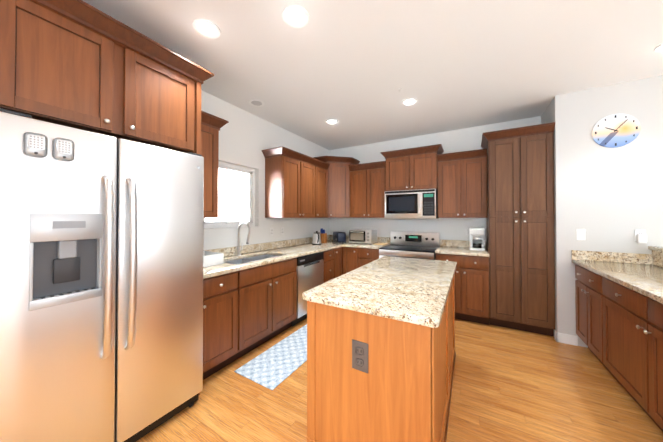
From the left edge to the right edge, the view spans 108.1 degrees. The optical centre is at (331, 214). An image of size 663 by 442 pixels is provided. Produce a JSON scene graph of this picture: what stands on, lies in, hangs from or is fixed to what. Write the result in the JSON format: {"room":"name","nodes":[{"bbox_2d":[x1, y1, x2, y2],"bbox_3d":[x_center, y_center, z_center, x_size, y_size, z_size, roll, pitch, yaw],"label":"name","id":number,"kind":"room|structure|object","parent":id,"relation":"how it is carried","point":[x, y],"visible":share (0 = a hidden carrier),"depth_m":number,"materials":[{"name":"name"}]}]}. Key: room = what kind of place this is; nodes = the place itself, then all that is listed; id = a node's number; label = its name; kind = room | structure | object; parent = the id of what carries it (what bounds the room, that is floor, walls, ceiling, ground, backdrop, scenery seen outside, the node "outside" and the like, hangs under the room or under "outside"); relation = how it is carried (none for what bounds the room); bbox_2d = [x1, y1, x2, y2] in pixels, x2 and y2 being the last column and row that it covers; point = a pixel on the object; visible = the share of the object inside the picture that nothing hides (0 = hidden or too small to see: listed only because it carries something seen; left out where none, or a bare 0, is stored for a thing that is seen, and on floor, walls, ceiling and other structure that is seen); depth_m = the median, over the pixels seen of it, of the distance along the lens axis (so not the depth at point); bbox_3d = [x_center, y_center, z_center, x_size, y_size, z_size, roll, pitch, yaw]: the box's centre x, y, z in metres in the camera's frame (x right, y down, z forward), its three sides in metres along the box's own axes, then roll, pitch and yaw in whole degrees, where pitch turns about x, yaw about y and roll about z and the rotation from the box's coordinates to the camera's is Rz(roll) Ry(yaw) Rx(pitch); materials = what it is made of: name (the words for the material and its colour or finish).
{"room":"kitchen","nodes":[
{"label":"kitchen","id":0,"kind":"room"},
{"bbox_2d":[201,90,329,261],"bbox_3d":[-2.041,0.025,1.599,0.150,2.740,8.000,0,-1,30],"label":"wall","id":1,"kind":"structure","parent":0,"point":[246,138],"depth_m":3.23,"materials":[{"name":"paint"}]},
{"bbox_2d":[201,118,220,217],"bbox_3d":[-1.354,-0.421,2.306,0.328,0.905,0.393,0,-1,30],"label":"upper cabinet","id":2,"kind":"object","parent":1,"relation":"attached to","point":[209,130],"depth_m":2.32,"materials":[{"name":"brown wood"}]},
{"bbox_2d":[203,161,254,227],"bbox_3d":[-1.264,-0.237,2.972,0.065,0.780,0.780,0,-1,30],"label":"window","id":3,"kind":"structure","parent":1,"relation":"in","point":[236,195],"depth_m":3.03,"materials":[{"name":"white glass"}]},
{"bbox_2d":[203,235,330,257],"bbox_3d":[-0.585,0.552,3.410,0.536,0.322,3.091,0,-1,30],"label":"backsplash","id":4,"kind":"structure","parent":1,"relation":"attached to","point":[293,242],"depth_m":3.27,"materials":[{"name":"beige stone"}]},
{"bbox_2d":[265,154,320,217],"bbox_3d":[-0.577,-0.383,3.640,0.328,0.855,0.840,0,-1,30],"label":"upper cabinet","id":5,"kind":"object","parent":1,"relation":"attached to","point":[299,185],"depth_m":3.36,"materials":[{"name":"brown wood"}]},
{"bbox_2d":[321,166,324,217],"bbox_3d":[-0.318,-0.378,4.086,0.328,0.855,0.450,0,-1,30],"label":"upper cabinet","id":6,"kind":"object","parent":1,"relation":"attached to","point":[322,167],"depth_m":4.07,"materials":[{"name":"brown wood"}]},
{"bbox_2d":[82,0,662,149],"bbox_3d":[0.703,-1.390,0.016,6.500,0.060,8.000,0,-1,30],"label":"ceiling","id":7,"kind":"structure","parent":0,"point":[351,67],"depth_m":2.02,"materials":[{"name":"paint"}]},
{"bbox_2d":[192,18,220,38],"bbox_3d":[-0.900,-1.340,1.735,0.180,0.006,0.180,0,-1,30],"label":"recessed light","id":8,"kind":"object","parent":7,"relation":"in","point":[206,28],"visible":1,"depth_m":1.73,"materials":[{"name":"white"}]},
{"bbox_2d":[249,99,263,106],"bbox_3d":[-0.891,-1.329,2.863,0.180,0.006,0.180,0,-1,30],"label":"recessed light","id":9,"kind":"object","parent":7,"relation":"in","point":[256,103],"visible":1,"depth_m":2.87,"materials":[{"name":"white"}]},
{"bbox_2d":[282,5,308,27],"bbox_3d":[-0.243,-1.341,1.630,0.180,0.006,0.180,0,-1,30],"label":"recessed light","id":10,"kind":"object","parent":7,"relation":"in","point":[295,16],"visible":1,"depth_m":1.62,"materials":[{"name":"white"}]},
{"bbox_2d":[326,119,337,124],"bbox_3d":[0.005,-1.324,3.429,0.180,0.006,0.180,0,-1,30],"label":"recessed light","id":11,"kind":"object","parent":7,"relation":"in","point":[331,121],"visible":1,"depth_m":3.41,"materials":[{"name":"white"}]},
{"bbox_2d":[402,98,417,105],"bbox_3d":[0.922,-1.329,2.838,0.180,0.006,0.180,0,-1,30],"label":"recessed light","id":12,"kind":"object","parent":7,"relation":"in","point":[409,102],"visible":1,"depth_m":2.82,"materials":[{"name":"white"}]},
{"bbox_2d":[654,43,662,51],"bbox_3d":[2.681,-1.339,1.884,0.180,0.006,0.180,0,-1,30],"label":"recessed light","id":13,"kind":"object","parent":7,"relation":"in","point":[659,48],"visible":1,"depth_m":1.93,"materials":[{"name":"white"}]},
{"bbox_2d":[136,318,662,441],"bbox_3d":[0.703,1.410,-0.011,6.500,0.060,8.000,0,-1,30],"label":"floor","id":14,"kind":"structure","parent":0,"point":[511,385],"depth_m":1.80,"materials":[{"name":"brown wood"}]},
{"bbox_2d":[0,108,203,441],"bbox_3d":[-1.478,0.472,1.567,0.832,1.845,0.912,0,-1,30],"label":"fridge","id":15,"kind":"object","parent":14,"relation":"on","point":[101,287],"visible":1,"depth_m":1.27,"materials":[{"name":"grey metal"}]},
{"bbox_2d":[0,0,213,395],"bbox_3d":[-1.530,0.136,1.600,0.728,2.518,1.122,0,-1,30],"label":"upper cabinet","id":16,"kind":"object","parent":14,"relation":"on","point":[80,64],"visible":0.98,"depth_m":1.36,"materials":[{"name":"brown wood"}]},
{"bbox_2d":[203,282,246,379],"bbox_3d":[-1.211,0.959,2.248,0.618,0.885,0.460,0,-1,30],"label":"base cabinet","id":17,"kind":"object","parent":14,"relation":"on","point":[224,308],"depth_m":2.11,"materials":[{"name":"brown wood"}]},
{"bbox_2d":[203,238,389,293],"bbox_3d":[-0.268,0.507,3.226,1.268,0.036,3.091,0,-1,30],"label":"countertop","id":18,"kind":"structure","parent":17,"relation":"on","point":[255,273],"depth_m":2.86,"materials":[{"name":"beige stone"}]},
{"bbox_2d":[203,251,223,267],"bbox_3d":[-1.274,0.426,2.283,0.315,0.105,0.340,0,-1,30],"label":"dish rack","id":19,"kind":"object","parent":18,"relation":"on","point":[212,258],"visible":0.38,"depth_m":2.27,"materials":[{"name":"white plastic"}]},
{"bbox_2d":[236,222,250,255],"bbox_3d":[-1.028,0.282,2.850,0.231,0.406,0.096,0,-1,30],"label":"faucet","id":20,"kind":"object","parent":18,"relation":"on","point":[239,248],"depth_m":2.86,"materials":[{"name":"silver metal"}]},
{"bbox_2d":[224,254,277,264],"bbox_3d":[-0.885,0.614,2.755,0.396,0.185,0.796,0,-1,30],"label":"sink","id":21,"kind":"object","parent":18,"relation":"in","point":[255,257],"depth_m":2.88,"materials":[{"name":"silver metal"}]},
{"bbox_2d":[312,231,320,244],"bbox_3d":[-0.243,0.382,4.020,0.191,0.226,0.191,0,-1,30],"label":"kettle","id":22,"kind":"object","parent":18,"relation":"on","point":[316,238],"visible":1,"depth_m":3.98,"materials":[{"name":"silver plastic"}]},
{"bbox_2d":[320,228,326,242],"bbox_3d":[-0.152,0.370,4.256,0.110,0.255,0.090,0,-1,30],"label":"knife block","id":23,"kind":"object","parent":18,"relation":"on","point":[323,234],"visible":0.96,"depth_m":4.22,"materials":[{"name":"brown wood"}]},
{"bbox_2d":[332,232,346,242],"bbox_3d":[0.138,0.405,4.362,0.177,0.187,0.270,0,-1,-20],"label":"toaster","id":24,"kind":"object","parent":18,"relation":"on","point":[339,237],"visible":1,"depth_m":4.25,"materials":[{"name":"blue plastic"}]},
{"bbox_2d":[349,229,376,244],"bbox_3d":[0.543,0.374,4.178,0.420,0.245,0.337,0,-1,30],"label":"toaster oven","id":25,"kind":"object","parent":18,"relation":"on","point":[367,236],"visible":0.96,"depth_m":4.06,"materials":[{"name":"silver metal"}]},
{"bbox_2d":[234,324,306,389],"bbox_3d":[-0.352,1.400,2.570,0.460,0.008,1.260,0,-1,30],"label":"rug","id":26,"kind":"object","parent":14,"relation":"on","point":[274,366],"visible":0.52,"depth_m":2.27,"materials":[{"name":"blue fabric"}]},
{"bbox_2d":[247,282,294,352],"bbox_3d":[-0.926,1.061,2.738,0.618,0.690,0.935,0,-1,30],"label":"base cabinet","id":27,"kind":"object","parent":14,"relation":"on","point":[254,301],"depth_m":2.59,"materials":[{"name":"brown wood"}]},
{"bbox_2d":[295,270,326,324],"bbox_3d":[-0.549,0.970,3.380,0.624,0.885,0.684,0,-1,30],"label":"base cabinet","id":28,"kind":"object","parent":14,"relation":"on","point":[309,281],"depth_m":3.12,"materials":[{"name":"metal"}]},
{"bbox_2d":[291,251,323,326],"bbox_3d":[-0.531,0.973,3.407,0.628,0.880,0.608,0,-1,30],"label":"dishwasher","id":29,"kind":"object","parent":28,"relation":"in","point":[309,270],"depth_m":3.15,"materials":[{"name":"grey metal"}]},
{"bbox_2d":[327,266,334,281],"bbox_3d":[-0.281,0.974,3.841,0.624,0.885,0.384,0,-1,30],"label":"base cabinet","id":30,"kind":"object","parent":14,"relation":"on","point":[330,269],"depth_m":3.69,"materials":[{"name":"brown wood"}]},
{"bbox_2d":[335,262,342,277],"bbox_3d":[-0.115,0.977,4.061,0.689,0.885,0.290,0,-1,30],"label":"base cabinet","id":31,"kind":"object","parent":14,"relation":"on","point":[338,269],"depth_m":3.97,"materials":[{"name":"brown wood"}]},
{"bbox_2d":[343,258,362,273],"bbox_3d":[0.457,0.978,4.189,0.354,0.885,0.689,0,-1,30],"label":"base cabinet","id":32,"kind":"object","parent":14,"relation":"on","point":[355,263],"depth_m":3.95,"materials":[{"name":"brown wood"}]},
{"bbox_2d":[363,246,382,264],"bbox_3d":[0.709,0.977,4.084,0.442,0.885,0.618,0,-1,30],"label":"base cabinet","id":33,"kind":"object","parent":14,"relation":"on","point":[367,258],"depth_m":3.78,"materials":[{"name":"brown wood"}]},
{"bbox_2d":[306,272,455,441],"bbox_3d":[0.552,0.956,1.932,0.718,0.885,1.564,0,-1,30],"label":"kitchen island","id":34,"kind":"object","parent":14,"relation":"on","point":[381,355],"depth_m":1.28,"materials":[{"name":"brown wood"}]},
{"bbox_2d":[302,256,456,331],"bbox_3d":[0.549,0.493,1.947,0.759,0.038,1.620,0,-1,30],"label":"island countertop","id":35,"kind":"structure","parent":34,"relation":"on","point":[404,290],"depth_m":1.49,"materials":[{"name":"beige stone"}]},
{"bbox_2d":[379,231,438,259],"bbox_3d":[1.202,0.848,3.705,0.775,1.135,0.734,0,-1,30],"label":"range","id":36,"kind":"object","parent":14,"relation":"on","point":[421,245],"visible":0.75,"depth_m":3.80,"materials":[{"name":"grey metal"}]},
{"bbox_2d":[436,254,488,324],"bbox_3d":[1.854,0.970,3.418,0.620,0.885,0.618,0,-1,30],"label":"base cabinet","id":37,"kind":"object","parent":14,"relation":"on","point":[471,274],"depth_m":3.11,"materials":[{"name":"brown wood"}]},
{"bbox_2d":[435,246,488,257],"bbox_3d":[1.847,0.509,3.412,0.622,0.036,0.643,0,-1,30],"label":"countertop","id":38,"kind":"structure","parent":37,"relation":"on","point":[442,249],"depth_m":3.23,"materials":[{"name":"beige stone"}]},
{"bbox_2d":[470,228,484,250],"bbox_3d":[2.050,0.339,3.381,0.188,0.300,0.220,0,-1,30],"label":"coffee maker","id":39,"kind":"object","parent":38,"relation":"on","point":[477,241],"visible":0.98,"depth_m":3.31,"materials":[{"name":"white plastic"}]},
{"bbox_2d":[481,122,554,336],"bbox_3d":[2.360,0.190,3.119,0.686,2.440,0.640,0,-1,30],"label":"pantry","id":40,"kind":"object","parent":14,"relation":"on","point":[520,212],"visible":1,"depth_m":2.86,"materials":[{"name":"brown wood"}]},
{"bbox_2d":[571,246,662,430],"bbox_3d":[2.174,0.840,1.081,0.800,1.100,3.070,0,-1,30],"label":"base cabinet","id":41,"kind":"object","parent":14,"relation":"on","point":[619,312],"depth_m":1.84,"materials":[{"name":"brown wood"}]},
{"bbox_2d":[571,246,662,303],"bbox_3d":[2.176,0.397,1.084,0.795,0.214,3.070,0,-1,30],"label":"countertop","id":42,"kind":"structure","parent":41,"relation":"on","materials":[{"name":"stone"}]},
{"bbox_2d":[330,116,540,248],"bbox_3d":[1.428,0.049,4.121,3.310,2.740,0.150,0,-1,30],"label":"wall","id":43,"kind":"structure","parent":0,"point":[461,140],"depth_m":3.96,"materials":[{"name":"paint"}]},
{"bbox_2d":[317,158,360,217],"bbox_3d":[0.083,-0.445,4.428,0.678,0.995,0.676,0,-1,30],"label":"upper cabinet","id":44,"kind":"object","parent":43,"relation":"attached to","point":[338,171],"depth_m":4.25,"materials":[{"name":"brown wood"}]},
{"bbox_2d":[353,166,384,217],"bbox_3d":[0.690,-0.377,4.275,0.660,0.855,0.328,0,-1,30],"label":"upper cabinet","id":45,"kind":"object","parent":43,"relation":"attached to","point":[368,181],"depth_m":4.11,"materials":[{"name":"brown wood"}]},
{"bbox_2d":[385,154,412,190],"bbox_3d":[1.168,-0.664,3.983,0.454,0.565,0.357,0,-1,30],"label":"upper cabinet","id":46,"kind":"object","parent":43,"relation":"attached to","point":[398,167],"depth_m":3.84,"materials":[{"name":"brown wood"}]},
{"bbox_2d":[385,189,437,217],"bbox_3d":[1.280,-0.161,3.849,0.766,0.435,0.462,0,-1,30],"label":"microwave","id":47,"kind":"object","parent":46,"relation":"attached to","point":[421,203],"visible":0.98,"depth_m":3.66,"materials":[{"name":"grey metal"}]},
{"bbox_2d":[331,235,486,249],"bbox_3d":[1.123,0.448,4.194,2.660,0.100,0.020,0,-1,30],"label":"backsplash","id":48,"kind":"structure","parent":43,"relation":"attached to","point":[442,242],"depth_m":3.77,"materials":[{"name":"beige stone"}]},
{"bbox_2d":[413,150,440,189],"bbox_3d":[1.448,-0.666,3.821,0.454,0.565,0.357,0,-1,30],"label":"upper cabinet","id":49,"kind":"object","parent":43,"relation":"attached to","point":[425,161],"depth_m":3.64,"materials":[{"name":"brown wood"}]},
{"bbox_2d":[437,154,486,217],"bbox_3d":[1.925,-0.384,3.557,0.624,0.855,0.328,0,-1,30],"label":"upper cabinet","id":50,"kind":"object","parent":43,"relation":"attached to","point":[461,182],"depth_m":3.41,"materials":[{"name":"brown wood"}]},
{"bbox_2d":[465,228,469,234],"bbox_3d":[2.074,0.255,3.649,0.072,0.116,0.010,0,-1,30],"label":"electrical outlet","id":51,"kind":"object","parent":43,"relation":"attached to","point":[467,231],"visible":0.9,"depth_m":3.65,"materials":[{"name":"white plastic"}]},
{"bbox_2d":[541,75,662,347],"bbox_3d":[3.948,0.032,2.289,2.890,2.740,0.783,0,-1,30],"label":"wall","id":52,"kind":"structure","parent":0,"point":[607,199],"depth_m":2.50,"materials":[{"name":"paint"}]},
{"bbox_2d":[555,330,577,345],"bbox_3d":[3.755,1.346,1.956,2.903,0.105,0.061,0,-1,30],"label":"baseboard","id":53,"kind":"structure","parent":52,"relation":"attached to","point":[566,338],"depth_m":2.62,"materials":[{"name":"white wood"}]},
{"bbox_2d":[576,229,585,239],"bbox_3d":[2.669,0.214,2.571,0.072,0.116,0.009,0,-1,30],"label":"light switch","id":54,"kind":"object","parent":52,"relation":"attached to","point":[580,234],"visible":1,"depth_m":2.57,"materials":[{"name":"white plastic"}]},
{"bbox_2d":[592,114,640,147],"bbox_3d":[2.890,-0.857,2.447,0.340,0.340,0.018,0,-1,30],"label":"clock","id":55,"kind":"object","parent":52,"relation":"attached to","point":[614,130],"visible":1,"depth_m":2.44,"materials":[{"name":"multicoloured plastic"}]},
{"bbox_2d":[635,229,646,242],"bbox_3d":[3.023,0.211,2.345,0.072,0.133,0.045,0,-1,30],"label":"outlet","id":56,"kind":"object","parent":52,"relation":"attached to","point":[640,236],"visible":1,"depth_m":2.34,"materials":[{"name":"white plastic"}]}
]}

